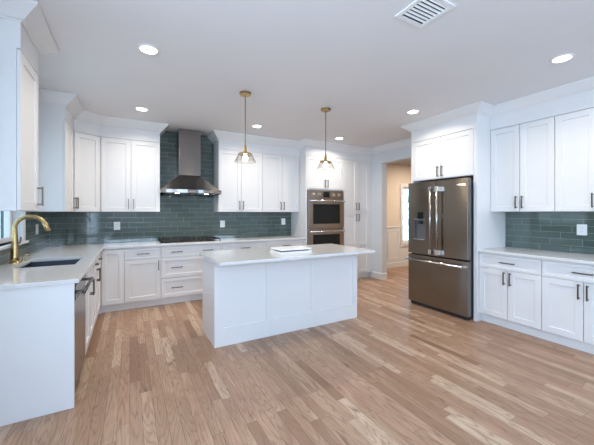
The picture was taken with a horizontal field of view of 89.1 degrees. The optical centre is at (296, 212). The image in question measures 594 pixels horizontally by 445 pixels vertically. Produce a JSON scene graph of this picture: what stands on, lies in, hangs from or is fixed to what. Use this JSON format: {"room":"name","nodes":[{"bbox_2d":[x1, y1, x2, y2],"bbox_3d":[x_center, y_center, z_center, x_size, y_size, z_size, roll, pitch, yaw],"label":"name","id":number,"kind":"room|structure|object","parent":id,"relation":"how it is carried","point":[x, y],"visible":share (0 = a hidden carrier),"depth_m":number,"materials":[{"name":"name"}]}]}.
{"room":"kitchen","nodes":[
{"label":"kitchen","id":0,"kind":"room"},
{"bbox_2d":[2,211,20,245],"bbox_3d":[-1.499,0.011,0.467,0.150,2.740,8.970,0,0,-29],"label":"wall","id":1,"kind":"structure","parent":0,"point":[15,214],"depth_m":3.17,"materials":[{"name":"grey paint"}]},
{"bbox_2d":[0,211,28,250],"bbox_3d":[-2.690,-0.342,2.682,0.175,1.335,1.320,0,0,-29],"label":"window","id":2,"kind":"structure","parent":1,"relation":"in","point":[8,214],"depth_m":3.09,"materials":[{"name":"white paint"}]},
{"bbox_2d":[0,18,43,210],"bbox_3d":[-2.079,-0.684,2.100,0.413,1.345,0.450,0,0,-29],"label":"upper cabinet","id":3,"kind":"object","parent":1,"relation":"attached to","point":[19,188],"visible":0.95,"depth_m":1.98,"materials":[{"name":"white paint"}]},
{"bbox_2d":[0,0,58,75],"bbox_3d":[-2.047,-1.220,2.118,0.491,0.277,0.674,0,0,-29],"label":"trim","id":4,"kind":"structure","parent":3,"relation":"attached to","point":[34,37],"depth_m":2.06,"materials":[{"name":"white paint"}]},
{"bbox_2d":[0,212,48,264],"bbox_3d":[-2.833,0.227,3.037,0.007,0.476,2.860,0,0,-29],"label":"tile backsplash","id":5,"kind":"structure","parent":1,"relation":"attached to","point":[41,240],"depth_m":3.55,"materials":[{"name":"green glass"}]},
{"bbox_2d":[26,102,76,211],"bbox_3d":[-2.956,-0.684,3.661,0.393,1.345,0.590,0,0,-29],"label":"upper cabinet","id":6,"kind":"object","parent":1,"relation":"attached to","point":[55,135],"visible":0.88,"depth_m":3.44,"materials":[{"name":"white paint"}]},
{"bbox_2d":[72,132,100,211],"bbox_3d":[-3.115,-0.684,4.208,0.646,1.345,0.552,0,0,-29],"label":"upper cabinet","id":7,"kind":"object","parent":1,"relation":"attached to","point":[87,148],"visible":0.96,"depth_m":4.15,"materials":[{"name":"white paint"}]},
{"bbox_2d":[0,266,593,444],"bbox_3d":[2.679,1.431,2.800,9.800,0.100,9.100,0,0,-29],"label":"floor","id":8,"kind":"structure","parent":0,"point":[401,371],"depth_m":2.39,"materials":[{"name":"brown wood"}]},
{"bbox_2d":[0,283,74,425],"bbox_3d":[-1.873,0.939,1.983,0.663,0.884,0.025,0,0,-29],"label":"end panel","id":9,"kind":"object","parent":8,"relation":"on","point":[37,324],"visible":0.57,"depth_m":2.03,"materials":[{"name":"white paint"}]},
{"bbox_2d":[41,260,94,354],"bbox_3d":[-2.327,0.939,2.840,0.698,0.884,0.700,0,0,-29],"label":"base cabinet","id":10,"kind":"object","parent":8,"relation":"on","point":[89,295],"visible":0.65,"depth_m":2.95,"materials":[{"name":"white paint"}]},
{"bbox_2d":[75,273,93,386],"bbox_3d":[-1.989,0.941,2.280,0.706,0.880,0.602,0,0,-29],"label":"dishwasher","id":11,"kind":"object","parent":8,"relation":"on","point":[80,288],"visible":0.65,"depth_m":2.36,"materials":[{"name":"grey metal"}]},
{"bbox_2d":[94,258,99,325],"bbox_3d":[-2.578,0.939,3.293,0.698,0.884,0.335,0,0,-29],"label":"base cabinet","id":12,"kind":"object","parent":8,"relation":"on","point":[95,261],"visible":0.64,"depth_m":3.53,"materials":[{"name":"white paint"}]},
{"bbox_2d":[97,253,101,316],"bbox_3d":[-2.790,0.939,3.675,0.698,0.884,0.540,0,0,-29],"label":"base cabinet","id":13,"kind":"object","parent":8,"relation":"on","point":[99,258],"visible":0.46,"depth_m":3.92,"materials":[{"name":"white paint"}]},
{"bbox_2d":[98,248,124,313],"bbox_3d":[-2.699,0.939,4.415,0.309,0.884,0.594,0,0,-29],"label":"base cabinet","id":14,"kind":"object","parent":8,"relation":"on","point":[112,262],"visible":0.8,"depth_m":4.18,"materials":[{"name":"white paint"}]},
{"bbox_2d":[125,246,160,309],"bbox_3d":[-2.351,0.939,4.588,0.468,0.884,0.630,0,0,-29],"label":"base cabinet","id":15,"kind":"object","parent":8,"relation":"on","point":[142,264],"visible":0.94,"depth_m":4.35,"materials":[{"name":"white paint"}]},
{"bbox_2d":[161,243,221,304],"bbox_3d":[-1.746,0.939,4.923,0.915,0.884,0.630,0,0,-29],"label":"base cabinet","id":16,"kind":"object","parent":8,"relation":"on","point":[181,265],"visible":0.61,"depth_m":4.62,"materials":[{"name":"white paint"}]},
{"bbox_2d":[0,235,305,289],"bbox_3d":[-1.134,0.481,3.984,3.895,0.030,2.868,0,0,-29],"label":"countertop","id":17,"kind":"structure","parent":16,"relation":"on","point":[12,276],"depth_m":3.00,"materials":[{"name":"white stone"}]},
{"bbox_2d":[9,215,50,263],"bbox_3d":[-2.510,0.242,2.839,0.302,0.447,0.080,0,0,-29],"label":"kitchen faucet","id":18,"kind":"object","parent":17,"relation":"on","point":[14,252],"visible":1,"depth_m":2.78,"materials":[{"name":"gold metal"}]},
{"bbox_2d":[21,259,79,267],"bbox_3d":[-2.331,0.612,2.870,0.443,0.231,0.598,0,0,-29],"label":"sink","id":19,"kind":"object","parent":17,"relation":"in","point":[59,262],"visible":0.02,"depth_m":3.10,"materials":[{"name":"metal"}]},
{"bbox_2d":[159,236,220,243],"bbox_3d":[-1.749,0.442,4.925,0.910,0.048,0.510,0,0,-29],"label":"gas cooktop","id":20,"kind":"object","parent":17,"relation":"in","point":[210,238],"visible":0.99,"depth_m":4.84,"materials":[{"name":"metal"}]},
{"bbox_2d":[222,241,265,249],"bbox_3d":[-1.012,0.939,5.330,0.764,0.884,0.630,0,0,-29],"label":"base cabinet","id":21,"kind":"object","parent":8,"relation":"on","point":[261,244],"visible":0.18,"depth_m":5.08,"materials":[{"name":"white paint"}]},
{"bbox_2d":[203,254,356,347],"bbox_3d":[-0.163,0.939,3.774,1.869,0.884,0.576,0,0,-29],"label":"kitchen island","id":22,"kind":"object","parent":8,"relation":"on","point":[252,301],"visible":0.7,"depth_m":3.43,"materials":[{"name":"white paint"}]},
{"bbox_2d":[200,244,374,265],"bbox_3d":[-0.099,0.481,3.667,1.927,0.030,0.930,0,0,-29],"label":"island countertop","id":23,"kind":"structure","parent":22,"relation":"on","point":[252,255],"depth_m":3.39,"materials":[{"name":"white stone"}]},
{"bbox_2d":[270,250,311,253],"bbox_3d":[-0.072,0.456,3.579,0.410,0.020,0.280,0,0,-31],"label":"tray","id":24,"kind":"object","parent":23,"relation":"on","point":[274,251],"visible":0.71,"depth_m":3.49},
{"bbox_2d":[271,246,311,251],"bbox_3d":[-0.073,0.432,3.613,0.410,0.026,0.280,0,0,-30],"label":"tray","id":25,"kind":"object","parent":24,"relation":"on","point":[286,248],"visible":1,"depth_m":3.53,"materials":[{"name":"white plastic"}]},
{"bbox_2d":[265,239,304,247],"bbox_3d":[-0.325,0.939,5.710,0.806,0.884,0.630,0,0,-29],"label":"base cabinet","id":26,"kind":"object","parent":8,"relation":"on","point":[280,243],"visible":0.2,"depth_m":5.46,"materials":[{"name":"white paint"}]},
{"bbox_2d":[291,147,343,244],"bbox_3d":[0.427,0.012,6.127,0.908,2.738,0.630,0,0,-29],"label":"tall cabinet","id":27,"kind":"object","parent":8,"relation":"on","point":[329,178],"visible":0.41,"depth_m":5.84,"materials":[{"name":"white paint"}]},
{"bbox_2d":[207,130,371,161],"bbox_3d":[0.065,-1.220,5.749,3.384,0.277,0.486,0,0,-21],"label":"trim","id":28,"kind":"structure","parent":27,"relation":"attached to","point":[226,140],"depth_m":5.64,"materials":[{"name":"white paint"}]},
{"bbox_2d":[307,190,344,244],"bbox_3d":[0.490,0.238,6.021,0.830,1.335,0.488,0,0,-29],"label":"double wall oven","id":29,"kind":"object","parent":27,"relation":"in","point":[325,209],"visible":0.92,"depth_m":5.84,"materials":[{"name":"metal"}]},
{"bbox_2d":[344,156,370,277],"bbox_3d":[1.139,0.012,6.522,0.717,2.738,0.630,0,0,-29],"label":"pantry cabinet","id":30,"kind":"object","parent":8,"relation":"on","point":[357,174],"visible":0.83,"depth_m":6.28,"materials":[{"name":"white paint"}]},
{"bbox_2d":[406,178,473,320],"bbox_3d":[2.215,0.469,4.372,0.796,1.825,0.930,0,0,-29],"label":"refrigerator","id":31,"kind":"object","parent":8,"relation":"on","point":[441,212],"visible":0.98,"depth_m":4.12,"materials":[{"name":"grey metal"}]},
{"bbox_2d":[411,114,505,321],"bbox_3d":[2.309,0.012,4.416,0.713,2.738,1.015,0,0,-29],"label":"tall cabinet","id":32,"kind":"object","parent":8,"relation":"on","point":[467,153],"visible":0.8,"depth_m":3.97,"materials":[{"name":"white paint"}]},
{"bbox_2d":[401,76,593,142],"bbox_3d":[2.583,-1.220,3.845,0.791,0.277,2.502,0,0,-29],"label":"trim","id":33,"kind":"structure","parent":32,"relation":"attached to","point":[578,95],"depth_m":3.69,"materials":[{"name":"white paint"}]},
{"bbox_2d":[479,252,543,338],"bbox_3d":[2.738,0.939,3.689,0.667,0.884,0.667,0,0,-29],"label":"base cabinet","id":34,"kind":"object","parent":8,"relation":"on","point":[510,287],"visible":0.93,"depth_m":3.51,"materials":[{"name":"white paint"}]},
{"bbox_2d":[542,259,593,353],"bbox_3d":[3.066,0.939,3.098,0.667,0.884,0.686,0,0,-29],"label":"base cabinet","id":35,"kind":"object","parent":8,"relation":"on","point":[567,287],"visible":0.98,"depth_m":3.06,"materials":[{"name":"white paint"}]},
{"bbox_2d":[478,247,593,264],"bbox_3d":[2.908,0.481,3.391,0.662,0.030,1.352,0,0,-29],"label":"countertop","id":36,"kind":"structure","parent":35,"relation":"on","point":[513,251],"depth_m":3.39,"materials":[{"name":"white stone"}]},
{"bbox_2d":[33,0,593,147],"bbox_3d":[0.980,-1.409,1.841,5.820,0.100,8.970,0,0,-29],"label":"ceiling","id":37,"kind":"structure","parent":0,"point":[359,61],"depth_m":2.69,"materials":[{"name":"paint"}]},
{"bbox_2d":[134,107,148,110],"bbox_3d":[-2.034,-1.354,3.949,0.172,0.008,0.172,0,0,-29],"label":"recessed light","id":38,"kind":"object","parent":37,"relation":"in","point":[136,108],"visible":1,"depth_m":3.93,"materials":[{"name":"white plastic"}]},
{"bbox_2d":[137,43,159,54],"bbox_3d":[-1.234,-1.354,2.506,0.172,0.008,0.172,0,0,-29],"label":"recessed light","id":39,"kind":"object","parent":37,"relation":"in","point":[149,49],"visible":1,"depth_m":2.50,"materials":[{"name":"white plastic"}]},
{"bbox_2d":[235,91,251,160],"bbox_3d":[-0.587,-0.965,3.419,0.246,0.787,0.246,0,0,-29],"label":"pendant lamp","id":40,"kind":"object","parent":37,"relation":"hanging from","point":[245,94],"visible":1,"depth_m":3.41,"materials":[{"name":"gold metal"}]},
{"bbox_2d":[316,107,334,168],"bbox_3d":[0.375,-0.965,3.952,0.246,0.787,0.246,0,0,-29],"label":"pendant lamp","id":41,"kind":"object","parent":37,"relation":"hanging from","point":[325,109],"visible":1,"depth_m":3.94,"materials":[{"name":"gold metal"}]},
{"bbox_2d":[406,109,419,113],"bbox_3d":[1.560,-1.354,4.055,0.172,0.008,0.172,0,0,-29],"label":"recessed light","id":42,"kind":"object","parent":37,"relation":"in","point":[413,111],"visible":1,"depth_m":4.03,"materials":[{"name":"white plastic"}]},
{"bbox_2d":[395,0,455,27],"bbox_3d":[0.856,-1.352,2.024,0.270,0.012,0.270,0,0,-29],"label":"ceiling vent","id":43,"kind":"object","parent":37,"relation":"in","point":[419,13],"visible":1,"depth_m":2.02,"materials":[{"name":"white plastic"}]},
{"bbox_2d":[549,53,574,62],"bbox_3d":[2.331,-1.354,2.653,0.172,0.008,0.172,0,0,-29],"label":"recessed light","id":44,"kind":"object","parent":37,"relation":"in","point":[563,57],"visible":1,"depth_m":2.64,"materials":[{"name":"white plastic"}]},
{"bbox_2d":[387,163,410,246],"bbox_3d":[3.067,0.011,8.040,3.840,2.740,0.150,0,0,-29],"label":"wall","id":45,"kind":"structure","parent":0,"point":[397,174],"depth_m":7.64,"materials":[{"name":"beige paint"}]},
{"bbox_2d":[387,260,408,267],"bbox_3d":[3.114,1.311,7.956,3.838,0.140,0.017,0,0,-29],"label":"baseboard","id":46,"kind":"structure","parent":45,"relation":"attached to","point":[399,263],"depth_m":7.65,"materials":[{"name":"white paint"}]},
{"bbox_2d":[387,226,410,262],"bbox_3d":[3.114,0.793,7.959,3.835,0.895,0.035,0,0,-29],"label":"wainscoting","id":47,"kind":"structure","parent":45,"relation":"attached to","point":[395,253],"depth_m":7.61,"materials":[{"name":"white paint"}]},
{"bbox_2d":[392,160,410,164],"bbox_3d":[3.125,-1.301,7.937,3.838,0.114,0.084,0,0,-29],"label":"trim","id":48,"kind":"structure","parent":45,"relation":"attached to","point":[406,162],"depth_m":7.74,"materials":[{"name":"white paint"}]},
{"bbox_2d":[400,183,407,246],"bbox_3d":[2.956,0.066,7.910,0.760,1.630,0.110,0,0,-29],"label":"window","id":49,"kind":"structure","parent":45,"relation":"in","point":[402,185],"depth_m":7.72,"materials":[{"name":"white paint"}]},
{"bbox_2d":[369,145,583,276],"bbox_3d":[3.501,0.011,3.152,0.140,2.740,8.820,0,0,-29],"label":"wall","id":50,"kind":"structure","parent":0,"point":[379,161],"depth_m":6.24,"materials":[{"name":"grey paint"}]},
{"bbox_2d":[372,271,386,279],"bbox_3d":[1.728,1.311,6.332,0.158,0.140,0.296,0,0,-29],"label":"baseboard","id":51,"kind":"structure","parent":50,"relation":"attached to","point":[381,276],"depth_m":6.23,"materials":[{"name":"white paint"}]},
{"bbox_2d":[372,137,410,153],"bbox_3d":[1.950,-1.301,5.716,0.084,0.114,1.598,0,0,-29],"label":"trim","id":52,"kind":"structure","parent":50,"relation":"attached to","point":[405,142],"depth_m":5.88,"materials":[{"name":"white paint"}]},
{"bbox_2d":[491,116,555,211],"bbox_3d":[2.857,-0.684,3.747,0.403,1.345,0.683,0,0,-29],"label":"upper cabinet","id":53,"kind":"object","parent":50,"relation":"attached to","point":[522,155],"visible":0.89,"depth_m":3.63,"materials":[{"name":"white paint"}]},
{"bbox_2d":[506,212,593,253],"bbox_3d":[3.195,0.227,3.550,0.008,0.476,1.352,0,0,-29],"label":"tile backsplash","id":54,"kind":"structure","parent":50,"relation":"attached to","point":[552,231],"depth_m":3.70,"materials":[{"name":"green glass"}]},
{"bbox_2d":[577,224,586,235],"bbox_3d":[3.247,0.196,3.437,0.008,0.125,0.090,0,0,-29],"label":"wall outlet","id":55,"kind":"object","parent":54,"relation":"attached to","point":[581,228],"visible":1,"depth_m":3.43,"materials":[{"name":"white plastic"}]},
{"bbox_2d":[555,107,593,211],"bbox_3d":[3.190,-0.684,3.146,0.403,1.345,0.690,0,0,-29],"label":"upper cabinet","id":56,"kind":"object","parent":50,"relation":"attached to","point":[574,131],"visible":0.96,"depth_m":3.23,"materials":[{"name":"white paint"}]},
{"bbox_3d":[-1.092,0.011,5.735,5.670,2.740,0.150,0,0,-29],"label":"wall","id":57,"kind":"structure","parent":0,"visible":0},
{"bbox_2d":[101,137,159,211],"bbox_3d":[-2.532,-0.684,4.617,0.767,1.345,0.403,0,0,-29],"label":"upper cabinet","id":58,"kind":"object","parent":57,"relation":"attached to","point":[130,169],"visible":0.94,"depth_m":4.46,"materials":[{"name":"white paint"}]},
{"bbox_2d":[38,88,168,142],"bbox_3d":[-2.561,-1.220,4.117,0.654,0.277,1.960,0,0,25],"label":"trim","id":59,"kind":"structure","parent":58,"relation":"attached to","point":[80,120],"depth_m":4.22,"materials":[{"name":"white paint"}]},
{"bbox_2d":[49,131,290,244],"bbox_3d":[-1.825,-0.447,5.237,3.888,1.823,0.008,0,0,-29],"label":"tile backsplash","id":60,"kind":"structure","parent":57,"relation":"attached to","point":[179,216],"depth_m":5.07,"materials":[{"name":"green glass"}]},
{"bbox_2d":[114,222,119,229],"bbox_3d":[-2.798,0.206,4.687,0.085,0.125,0.008,0,0,-29],"label":"wall outlet","id":61,"kind":"object","parent":60,"relation":"attached to","point":[116,224],"visible":1,"depth_m":4.68,"materials":[{"name":"white plastic"}]},
{"bbox_2d":[220,220,224,226],"bbox_3d":[-1.355,0.206,5.487,0.085,0.125,0.008,0,0,-29],"label":"wall outlet","id":62,"kind":"object","parent":60,"relation":"attached to","point":[222,222],"visible":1,"depth_m":5.48,"materials":[{"name":"white plastic"}]},
{"bbox_2d":[160,128,220,195],"bbox_3d":[-1.752,-0.827,4.935,0.912,1.060,0.588,0,0,-29],"label":"range hood","id":63,"kind":"object","parent":57,"relation":"attached to","point":[188,180],"visible":1,"depth_m":4.90,"materials":[{"name":"metal"}]},
{"bbox_2d":[213,141,261,211],"bbox_3d":[-1.056,-0.684,5.435,0.796,1.345,0.403,0,0,-29],"label":"upper cabinet","id":64,"kind":"object","parent":57,"relation":"attached to","point":[239,181],"visible":0.88,"depth_m":5.27,"materials":[{"name":"white paint"}]},
{"bbox_2d":[262,153,299,211],"bbox_3d":[-0.368,-0.684,5.816,0.778,1.345,0.403,0,0,-29],"label":"upper cabinet","id":65,"kind":"object","parent":57,"relation":"attached to","point":[280,173],"visible":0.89,"depth_m":5.66,"materials":[{"name":"white paint"}]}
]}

